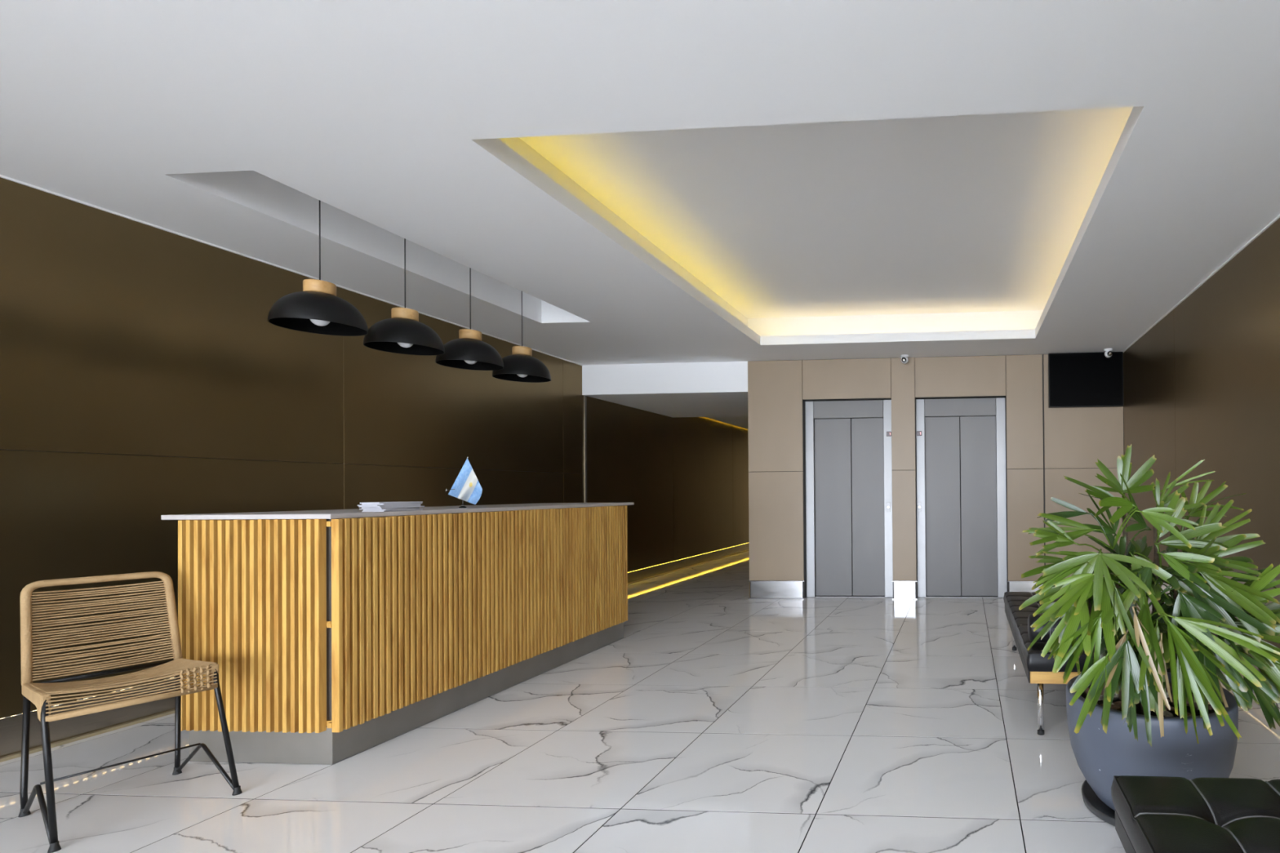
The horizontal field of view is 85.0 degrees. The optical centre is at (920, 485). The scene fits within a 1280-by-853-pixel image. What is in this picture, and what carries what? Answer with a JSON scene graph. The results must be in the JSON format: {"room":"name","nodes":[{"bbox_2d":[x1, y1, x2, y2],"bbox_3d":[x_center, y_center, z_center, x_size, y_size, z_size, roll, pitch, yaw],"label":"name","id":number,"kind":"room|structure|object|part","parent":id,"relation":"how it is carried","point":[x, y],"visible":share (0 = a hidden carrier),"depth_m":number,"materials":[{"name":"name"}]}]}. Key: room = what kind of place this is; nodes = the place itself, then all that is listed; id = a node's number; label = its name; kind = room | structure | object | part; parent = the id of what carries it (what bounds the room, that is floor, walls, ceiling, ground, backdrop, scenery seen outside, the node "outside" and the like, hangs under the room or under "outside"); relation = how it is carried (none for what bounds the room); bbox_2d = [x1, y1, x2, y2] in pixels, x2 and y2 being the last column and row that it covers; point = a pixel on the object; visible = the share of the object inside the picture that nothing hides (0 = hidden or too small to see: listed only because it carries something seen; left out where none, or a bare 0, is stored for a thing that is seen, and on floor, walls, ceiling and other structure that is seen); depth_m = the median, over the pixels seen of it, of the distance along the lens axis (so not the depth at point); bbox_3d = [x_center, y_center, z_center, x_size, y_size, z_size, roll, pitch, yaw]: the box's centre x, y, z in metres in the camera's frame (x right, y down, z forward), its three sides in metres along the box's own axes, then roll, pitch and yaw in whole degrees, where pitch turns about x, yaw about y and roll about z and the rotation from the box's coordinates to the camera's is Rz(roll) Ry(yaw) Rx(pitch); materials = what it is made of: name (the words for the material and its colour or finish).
{"room":"reception lobby","nodes":[
{"label":"reception lobby","id":0,"kind":"room"},
{"bbox_2d":[0,177,748,718],"bbox_3d":[-4.227,-0.307,5.308,0.300,3.300,18.000,-1,0,4],"label":"wall","id":1,"kind":"structure","parent":0,"point":[145,375],"depth_m":3.74,"materials":[{"name":"brown metal"}]},
{"bbox_2d":[0,677,175,762],"bbox_3d":[-4.335,1.168,1.863,0.046,0.204,11.130,-1,0,4],"label":"baseboard","id":2,"kind":"structure","parent":1,"relation":"attached to","point":[67,731],"depth_m":3.21,"materials":[{"name":"brown metal"}]},
{"bbox_3d":[-4.248,-0.798,3.305,0.056,1.263,2.493,-1,0,4],"label":"panel","id":3,"kind":"part","parent":1,"relation":"part of","materials":[{"name":"brown wood"}]},
{"bbox_3d":[-4.237,0.454,3.296,0.056,1.238,2.493,-1,0,4],"label":"panel","id":4,"kind":"part","parent":1,"relation":"part of","materials":[{"name":"brown metal"}]},
{"bbox_2d":[0,174,582,365],"bbox_3d":[-4.325,-1.438,1.858,0.022,0.010,11.090,-1,0,4],"label":"trim","id":5,"kind":"structure","parent":1,"relation":"attached to","point":[1,175],"depth_m":3.76,"materials":[{"name":"white paint"}]},
{"bbox_3d":[-4.075,-0.783,5.795,0.056,1.263,2.495,-1,0,4],"label":"panel","id":6,"kind":"part","parent":1,"relation":"part of","materials":[{"name":"brown metal"}]},
{"bbox_3d":[-4.064,0.470,5.786,0.056,1.238,2.495,-1,0,4],"label":"panel","id":7,"kind":"part","parent":1,"relation":"part of","materials":[{"name":"brown metal"}]},
{"bbox_3d":[-3.975,-0.774,7.234,0.056,1.263,0.386,-1,0,4],"label":"panel","id":8,"kind":"part","parent":1,"relation":"part of","materials":[{"name":"brown wood"}]},
{"bbox_3d":[-3.964,0.478,7.225,0.056,1.238,0.386,-1,0,4],"label":"panel","id":9,"kind":"part","parent":1,"relation":"part of","materials":[{"name":"brown metal"}]},
{"bbox_2d":[583,395,586,502],"bbox_3d":[-3.934,0.123,7.437,0.040,2.361,0.032,-1,0,4],"label":"trim","id":10,"kind":"structure","parent":1,"relation":"attached to","point":[584,397],"depth_m":7.43,"materials":[{"name":"grey metal"}]},
{"bbox_3d":[-3.875,-0.018,8.572,0.056,2.320,2.231,-1,0,4],"label":"panel","id":11,"kind":"part","parent":1,"relation":"part of","materials":[{"name":"brown metal"}]},
{"bbox_2d":[627,542,749,585],"bbox_3d":[-3.710,1.241,10.848,0.046,0.169,6.815,-1,0,4],"label":"baseboard","id":12,"kind":"structure","parent":1,"relation":"attached to","point":[641,575],"depth_m":10.04,"materials":[{"name":"brown metal"}]},
{"bbox_3d":[-3.711,-0.004,10.934,0.056,2.320,2.496,-1,0,4],"label":"panel","id":13,"kind":"part","parent":1,"relation":"part of","materials":[{"name":"brown metal"}]},
{"bbox_3d":[-3.552,0.010,13.218,0.056,2.320,2.076,-1,0,4],"label":"panel","id":14,"kind":"part","parent":1,"relation":"part of","materials":[{"name":"brown laminate"}]},
{"bbox_2d":[0,0,1279,364],"bbox_3d":[-1.246,-1.662,1.630,6.340,0.380,11.260,-1,0,4],"label":"ceiling","id":15,"kind":"structure","parent":0,"point":[656,181],"depth_m":3.00,"materials":[{"name":"white paint"}]},
{"bbox_2d":[267,200,368,336],"bbox_3d":[-3.243,-1.329,3.426,0.394,0.946,0.394,-1,0,4],"label":"pendant lamp","id":16,"kind":"object","parent":15,"relation":"hanging from","point":[317,309],"visible":0.95,"depth_m":3.37,"materials":[{"name":"black metal"}]},
{"bbox_3d":[-3.240,-0.948,3.424,0.394,0.182,0.394,-1,0,4],"label":"lamp shade","id":17,"kind":"part","parent":16,"relation":"part of","materials":[{"name":"black metal"}]},
{"bbox_3d":[-3.244,-1.435,3.427,0.005,0.675,0.005,-1,0,26],"label":"cord","id":18,"kind":"part","parent":16,"relation":"part of","materials":[{"name":"black fabric"}]},
{"bbox_3d":[-3.239,-0.911,3.423,0.084,0.093,0.084,-1,0,4],"label":"bulb","id":19,"kind":"part","parent":16,"relation":"part of","materials":[{"name":"white glass"}]},
{"bbox_2d":[363,238,444,355],"bbox_3d":[-3.207,-1.326,3.948,0.394,0.946,0.394,-1,0,4],"label":"pendant lamp","id":20,"kind":"object","parent":15,"relation":"hanging from","point":[403,333],"visible":0.94,"depth_m":3.88,"materials":[{"name":"black metal"}]},
{"bbox_3d":[-3.203,-0.944,3.946,0.394,0.182,0.394,-1,0,4],"label":"lamp shade","id":21,"kind":"part","parent":20,"relation":"part of","materials":[{"name":"black metal"}]},
{"bbox_3d":[-3.208,-1.432,3.949,0.005,0.675,0.005,-1,0,26],"label":"cord","id":22,"kind":"part","parent":20,"relation":"part of","materials":[{"name":"black fabric"}]},
{"bbox_3d":[-3.203,-0.908,3.946,0.084,0.093,0.084,-1,0,4],"label":"bulb","id":23,"kind":"part","parent":20,"relation":"part of","materials":[{"name":"white glass"}]},
{"bbox_2d":[435,267,503,370],"bbox_3d":[-3.170,-1.323,4.471,0.394,0.946,0.394,-1,0,4],"label":"pendant lamp","id":24,"kind":"object","parent":15,"relation":"hanging from","point":[468,352],"visible":0.89,"depth_m":4.40,"materials":[{"name":"black metal"}]},
{"bbox_3d":[-3.167,-0.941,4.468,0.394,0.182,0.394,-1,0,4],"label":"lamp shade","id":25,"kind":"part","parent":24,"relation":"part of","materials":[{"name":"black metal"}]},
{"bbox_3d":[-3.171,-1.429,4.471,0.005,0.675,0.005,0,0,-19],"label":"cord","id":26,"kind":"part","parent":24,"relation":"part of","materials":[{"name":"black fabric"}]},
{"bbox_3d":[-3.167,-0.905,4.468,0.084,0.093,0.084,-1,0,4],"label":"bulb","id":27,"kind":"part","parent":24,"relation":"part of","materials":[{"name":"white glass"}]},
{"bbox_2d":[492,291,551,382],"bbox_3d":[-3.134,-1.320,4.993,0.394,0.946,0.394,-1,0,4],"label":"pendant lamp","id":28,"kind":"object","parent":15,"relation":"hanging from","point":[520,366],"visible":0.91,"depth_m":4.93,"materials":[{"name":"black metal"}]},
{"bbox_3d":[-3.131,-0.938,4.990,0.394,0.182,0.394,-1,0,4],"label":"lamp shade","id":29,"kind":"part","parent":28,"relation":"part of","materials":[{"name":"black metal"}]},
{"bbox_3d":[-3.135,-1.425,4.994,0.005,0.675,0.005,-1,0,26],"label":"cord","id":30,"kind":"part","parent":28,"relation":"part of","materials":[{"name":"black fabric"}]},
{"bbox_3d":[-3.131,-0.902,4.990,0.084,0.093,0.084,-1,0,4],"label":"bulb","id":31,"kind":"part","parent":28,"relation":"part of","materials":[{"name":"white glass"}]},
{"bbox_2d":[900,354,908,364],"bbox_3d":[-0.172,-1.400,7.026,0.094,0.091,0.097,-1,0,10],"label":"security camera","id":32,"kind":"object","parent":15,"relation":"attached to","point":[904,359],"visible":1,"depth_m":6.99,"materials":[{"name":"white plastic"}]},
{"bbox_2d":[1103,348,1112,357],"bbox_3d":[2.018,-1.421,6.794,0.094,0.091,0.097,0,0,-7],"label":"security camera","id":33,"kind":"object","parent":15,"relation":"attached to","point":[1108,352],"visible":1,"depth_m":6.76,"materials":[{"name":"white plastic"}]},
{"bbox_2d":[0,551,1279,852],"bbox_3d":[-0.980,1.313,5.072,6.380,0.100,18.000,-1,0,4],"label":"floor","id":34,"kind":"structure","parent":0,"point":[721,720],"depth_m":2.84,"materials":[{"name":"white tile"}]},
{"bbox_2d":[17,571,242,852],"bbox_3d":[-3.157,0.818,2.521,0.605,0.893,0.479,-1,0,26],"label":"chair","id":35,"kind":"object","parent":34,"relation":"on","point":[39,694],"visible":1,"depth_m":2.55,"materials":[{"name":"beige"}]},
{"bbox_3d":[-3.433,1.018,2.435,0.040,0.474,0.019,-1,0,16],"label":"leg","id":36,"kind":"part","parent":35,"relation":"part of","materials":[{"name":"black metal"}]},
{"bbox_3d":[-3.260,0.786,2.336,0.392,0.101,0.028,-1,0,30],"label":"seat","id":37,"kind":"part","parent":35,"relation":"part of","materials":[{"name":"wicker"}]},
{"bbox_3d":[-3.045,0.998,2.218,0.133,0.507,0.021,-1,0,26],"label":"leg","id":38,"kind":"part","parent":35,"relation":"part of","materials":[{"name":"black metal"}]},
{"bbox_3d":[-3.380,0.570,2.628,0.109,0.391,0.417,-1,0,26],"label":"frame","id":39,"kind":"part","parent":35,"relation":"part of","materials":[{"name":"wicker"}]},
{"bbox_3d":[-2.999,0.825,2.430,0.025,0.025,0.424,-1,0,25],"label":"rail","id":40,"kind":"part","parent":35,"relation":"part of","materials":[{"name":"wicker"}]},
{"bbox_3d":[-3.264,1.019,2.788,0.040,0.474,0.019,-1,0,35],"label":"leg","id":41,"kind":"part","parent":35,"relation":"part of","materials":[{"name":"black metal"}]},
{"bbox_3d":[-3.085,0.787,2.703,0.390,0.100,0.024,-1,0,26],"label":"seat","id":42,"kind":"part","parent":35,"relation":"part of","materials":[{"name":"wicker"}]},
{"bbox_3d":[-2.858,0.999,2.610,0.137,0.507,0.017,-1,0,11],"label":"leg","id":43,"kind":"part","parent":35,"relation":"part of","materials":[{"name":"black metal"}]},
{"bbox_2d":[160,502,634,764],"bbox_3d":[-2.944,0.705,4.161,0.848,1.136,2.613,-1,0,4],"label":"reception desk","id":44,"kind":"object","parent":34,"relation":"on","point":[333,636],"depth_m":3.04,"materials":[{"name":"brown wood"}]},
{"bbox_2d":[362,509,422,511],"bbox_3d":[-2.695,0.125,3.245,0.110,0.006,0.236,-1,0,1],"label":"envelope","id":45,"kind":"object","parent":44,"relation":"on","point":[402,509],"visible":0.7,"depth_m":3.17,"materials":[{"name":"grey paper"}]},
{"bbox_2d":[363,507,422,511],"bbox_3d":[-2.690,0.119,3.244,0.110,0.006,0.236,-1,0,0],"label":"envelope","id":46,"kind":"object","parent":45,"relation":"on","point":[417,508],"visible":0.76,"depth_m":3.17,"materials":[{"name":"grey paper"}]},
{"bbox_2d":[359,506,419,509],"bbox_3d":[-2.705,0.114,3.239,0.110,0.006,0.236,-1,0,0],"label":"envelope","id":47,"kind":"object","parent":46,"relation":"on","point":[407,507],"visible":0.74,"depth_m":3.18,"materials":[{"name":"grey paper"}]},
{"bbox_2d":[361,506,424,508],"bbox_3d":[-2.694,0.108,3.249,0.110,0.006,0.236,-1,0,8],"label":"envelope","id":48,"kind":"object","parent":47,"relation":"on","point":[396,506],"visible":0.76,"depth_m":3.16,"materials":[{"name":"grey paper"}]},
{"bbox_2d":[359,504,420,506],"bbox_3d":[-2.698,0.102,3.233,0.110,0.006,0.236,-1,0,4],"label":"envelope","id":49,"kind":"object","parent":48,"relation":"on","point":[418,504],"visible":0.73,"depth_m":3.17,"materials":[{"name":"grey paper"}]},
{"bbox_2d":[357,503,420,506],"bbox_3d":[-2.697,0.096,3.228,0.110,0.006,0.236,-1,0,7],"label":"envelope","id":50,"kind":"object","parent":49,"relation":"on","point":[402,504],"visible":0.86,"depth_m":3.14,"materials":[{"name":"grey paper"}]},
{"bbox_2d":[361,502,422,504],"bbox_3d":[-2.700,0.090,3.249,0.110,0.006,0.236,-1,0,2],"label":"envelope","id":51,"kind":"object","parent":50,"relation":"on","point":[388,503],"visible":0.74,"depth_m":3.19,"materials":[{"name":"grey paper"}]},
{"bbox_2d":[360,501,422,503],"bbox_3d":[-2.702,0.085,3.247,0.110,0.006,0.236,-1,0,7],"label":"envelope","id":52,"kind":"object","parent":51,"relation":"on","point":[410,501],"visible":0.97,"depth_m":3.16,"materials":[{"name":"grey paper"}]},
{"bbox_2d":[160,502,634,519],"bbox_3d":[-2.958,0.148,4.166,0.829,0.022,2.613,-1,0,4],"label":"countertop","id":53,"kind":"structure","parent":44,"relation":"on","point":[332,513],"depth_m":3.19,"materials":[{"name":"grey stone"}]},
{"bbox_2d":[445,457,482,507],"bbox_3d":[-2.783,-0.023,3.848,0.255,0.313,0.076,-1,0,7],"label":"table flag","id":54,"kind":"object","parent":44,"relation":"on","point":[467,487],"visible":0.96,"depth_m":3.85,"materials":[{"name":"blue fabric"}]},
{"bbox_2d":[1003,591,1170,735],"bbox_3d":[0.991,1.022,3.965,0.815,0.431,1.845,-1,0,4],"label":"bench","id":55,"kind":"object","parent":34,"relation":"on","point":[1037,668],"visible":0.16,"depth_m":3.15,"materials":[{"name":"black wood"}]},
{"bbox_3d":[0.715,1.099,4.815,0.032,0.254,0.032,-1,0,4],"label":"leg","id":56,"kind":"part","parent":55,"relation":"part of","materials":[{"name":"silver metal"}]},
{"bbox_3d":[0.595,0.936,3.993,0.006,0.057,1.829,-1,0,4],"label":"rail","id":57,"kind":"part","parent":55,"relation":"part of","materials":[{"name":"black leather"}]},
{"bbox_3d":[0.600,1.089,3.159,0.032,0.254,0.032,-1,0,4],"label":"leg","id":58,"kind":"part","parent":55,"relation":"part of","materials":[{"name":"silver metal"}]},
{"bbox_3d":[0.929,0.928,3.075,0.787,0.059,0.045,-1,0,4],"label":"frame rail","id":59,"kind":"part","parent":55,"relation":"part of","materials":[{"name":"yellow wood"}]},
{"bbox_2d":[1027,613,1138,642],"bbox_3d":[0.888,0.727,3.242,0.660,0.153,0.153,-1,0,4],"label":"bolster cushion","id":60,"kind":"object","parent":55,"relation":"on","point":[1032,634],"visible":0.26,"depth_m":3.20,"materials":[{"name":"black leather"}]},
{"bbox_2d":[1066,671,1238,826],"bbox_3d":[0.880,1.008,2.439,0.619,0.438,0.619,-1,0,4],"label":"planter","id":61,"kind":"object","parent":34,"relation":"on","point":[1100,756],"visible":0.33,"depth_m":2.20,"materials":[{"name":"grey ceramic"}]},
{"bbox_2d":[1018,444,1279,746],"bbox_3d":[0.946,0.384,2.403,1.102,1.102,0.919,-1,0,14],"label":"palm","id":62,"kind":"object","parent":61,"relation":"in","point":[1128,655],"visible":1,"depth_m":2.22,"materials":[{"name":"green plant"}]},
{"bbox_2d":[1111,775,1279,852],"bbox_3d":[0.876,1.002,0.815,0.815,0.431,1.845,-1,0,4],"label":"bench","id":63,"kind":"object","parent":34,"relation":"on","point":[1153,814],"visible":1,"depth_m":1.56,"materials":[{"name":"black leather"}]},
{"bbox_3d":[0.479,0.916,0.843,0.006,0.057,1.829,-1,0,4],"label":"rail","id":64,"kind":"part","parent":63,"relation":"part of","materials":[{"name":"black leather"}]},
{"bbox_2d":[582,361,747,417],"bbox_3d":[-3.001,-1.279,8.484,2.223,0.435,2.305,-1,0,4],"label":"ceiling","id":65,"kind":"structure","parent":0,"point":[714,388],"depth_m":7.36,"materials":[{"name":"white paint"}]},
{"bbox_2d":[706,416,748,429],"bbox_3d":[-2.762,-1.251,11.928,2.223,0.170,4.599,-1,0,4],"label":"ceiling","id":66,"kind":"structure","parent":0,"point":[740,421],"depth_m":11.21,"materials":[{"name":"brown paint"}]},
{"bbox_2d":[747,354,1124,598],"bbox_3d":[0.301,-0.309,7.287,4.501,3.250,0.423,-1,0,4],"label":"wall","id":67,"kind":"structure","parent":0,"point":[1044,444],"depth_m":7.10,"materials":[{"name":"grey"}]},
{"bbox_3d":[-1.648,-0.795,7.223,0.630,1.262,0.019,-1,0,4],"label":"panel","id":68,"kind":"part","parent":67,"relation":"part of","materials":[{"name":"beige laminate"}]},
{"bbox_3d":[-1.637,0.458,7.215,0.630,1.236,0.019,-1,0,4],"label":"panel","id":69,"kind":"part","parent":67,"relation":"part of","materials":[{"name":"beige laminate"}]},
{"bbox_3d":[-0.831,-1.210,7.169,1.007,0.448,0.019,-1,0,4],"label":"panel","id":70,"kind":"part","parent":67,"relation":"part of","materials":[{"name":"beige laminate"}]},
{"bbox_2d":[804,400,893,597],"bbox_3d":[-0.808,0.150,7.320,1.009,2.260,0.139,-1,0,4],"label":"door","id":71,"kind":"structure","parent":67,"relation":"in","point":[849,466],"depth_m":7.31,"materials":[{"name":"metal"}]},
{"bbox_3d":[-0.797,1.276,7.327,1.009,0.008,0.110,-1,0,4],"label":"sill","id":72,"kind":"part","parent":71,"relation":"part of","materials":[{"name":"metal"}]},
{"bbox_3d":[-0.360,0.242,7.226,0.044,0.110,0.004,-1,0,4],"label":"call plate","id":73,"kind":"part","parent":71,"relation":"part of","materials":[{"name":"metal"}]},
{"bbox_3d":[-0.189,-0.809,7.122,0.265,1.262,0.019,-1,0,4],"label":"panel","id":74,"kind":"part","parent":67,"relation":"part of","materials":[{"name":"beige laminate"}]},
{"bbox_3d":[-0.178,0.444,7.114,0.265,1.236,0.019,-1,0,4],"label":"panel","id":75,"kind":"part","parent":67,"relation":"part of","materials":[{"name":"beige laminate"}]},
{"bbox_2d":[747,580,1119,599],"bbox_3d":[0.115,1.163,7.082,4.151,0.206,0.033,-1,0,4],"label":"baseboard","id":76,"kind":"structure","parent":67,"relation":"attached to","point":[760,589],"depth_m":7.19,"materials":[{"name":"metal"}]},
{"bbox_3d":[0.447,-1.222,7.080,1.010,0.448,0.019,-1,0,4],"label":"panel","id":77,"kind":"part","parent":67,"relation":"part of","materials":[{"name":"beige laminate"}]},
{"bbox_2d":[915,397,1007,597],"bbox_3d":[0.470,0.138,7.232,1.012,2.260,0.139,-1,0,4],"label":"door","id":78,"kind":"structure","parent":67,"relation":"in","point":[961,442],"depth_m":7.22,"materials":[{"name":"metal"}]},
{"bbox_3d":[-0.007,0.238,7.201,0.044,0.110,0.004,-1,0,4],"label":"call plate","id":79,"kind":"part","parent":78,"relation":"part of","materials":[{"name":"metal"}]},
{"bbox_3d":[0.481,1.264,7.239,1.012,0.008,0.110,-1,0,4],"label":"sill","id":80,"kind":"part","parent":78,"relation":"part of","materials":[{"name":"metal"}]},
{"bbox_3d":[1.157,-0.821,7.029,0.399,1.262,0.019,-1,0,4],"label":"panel","id":81,"kind":"part","parent":67,"relation":"part of","materials":[{"name":"beige laminate"}]},
{"bbox_3d":[1.168,0.432,7.020,0.399,1.236,0.019,-1,0,4],"label":"panel","id":82,"kind":"part","parent":67,"relation":"part of","materials":[{"name":"beige laminate"}]},
{"bbox_3d":[1.799,-0.827,6.984,0.857,1.262,0.019,-1,0,4],"label":"panel","id":83,"kind":"part","parent":67,"relation":"part of","materials":[{"name":"beige laminate"}]},
{"bbox_3d":[1.810,0.426,6.976,0.857,1.236,0.019,-1,0,4],"label":"panel","id":84,"kind":"part","parent":67,"relation":"part of","materials":[{"name":"beige laminate"}]},
{"bbox_2d":[1048,351,1123,408],"bbox_3d":[1.809,-1.158,6.941,0.800,0.593,0.069,-1,0,4],"label":"television","id":85,"kind":"object","parent":67,"relation":"attached to","point":[1075,380],"visible":1,"depth_m":6.91,"materials":[{"name":"black plastic"}]},
{"bbox_2d":[1123,217,1279,648],"bbox_3d":[2.005,-0.388,1.517,0.300,3.300,11.300,-1,0,4],"label":"wall","id":86,"kind":"structure","parent":0,"point":[1202,383],"depth_m":4.31,"materials":[{"name":"brown metal"}]},
{"bbox_3d":[2.202,-0.211,6.093,0.056,2.513,1.688,-1,0,4],"label":"panel","id":87,"kind":"part","parent":86,"relation":"part of","materials":[{"name":"brown metal"}]},
{"bbox_2d":[1122,214,1279,352],"bbox_3d":[1.837,-1.496,1.423,0.022,0.010,11.075,-1,0,4],"label":"trim","id":88,"kind":"structure","parent":86,"relation":"attached to","point":[1277,217],"depth_m":4.39,"materials":[{"name":"white paint"}]},
{"bbox_2d":[1136,596,1278,697],"bbox_3d":[1.893,1.115,1.389,0.046,0.194,11.047,-1,0,4],"label":"baseboard","id":89,"kind":"structure","parent":86,"relation":"attached to","point":[1148,600],"depth_m":6.13,"materials":[{"name":"brown metal"}]},
{"bbox_3d":[2.057,-0.224,4.006,0.056,2.513,2.493,-1,0,4],"label":"panel","id":90,"kind":"part","parent":86,"relation":"part of","materials":[{"name":"brown wood"}]}
]}

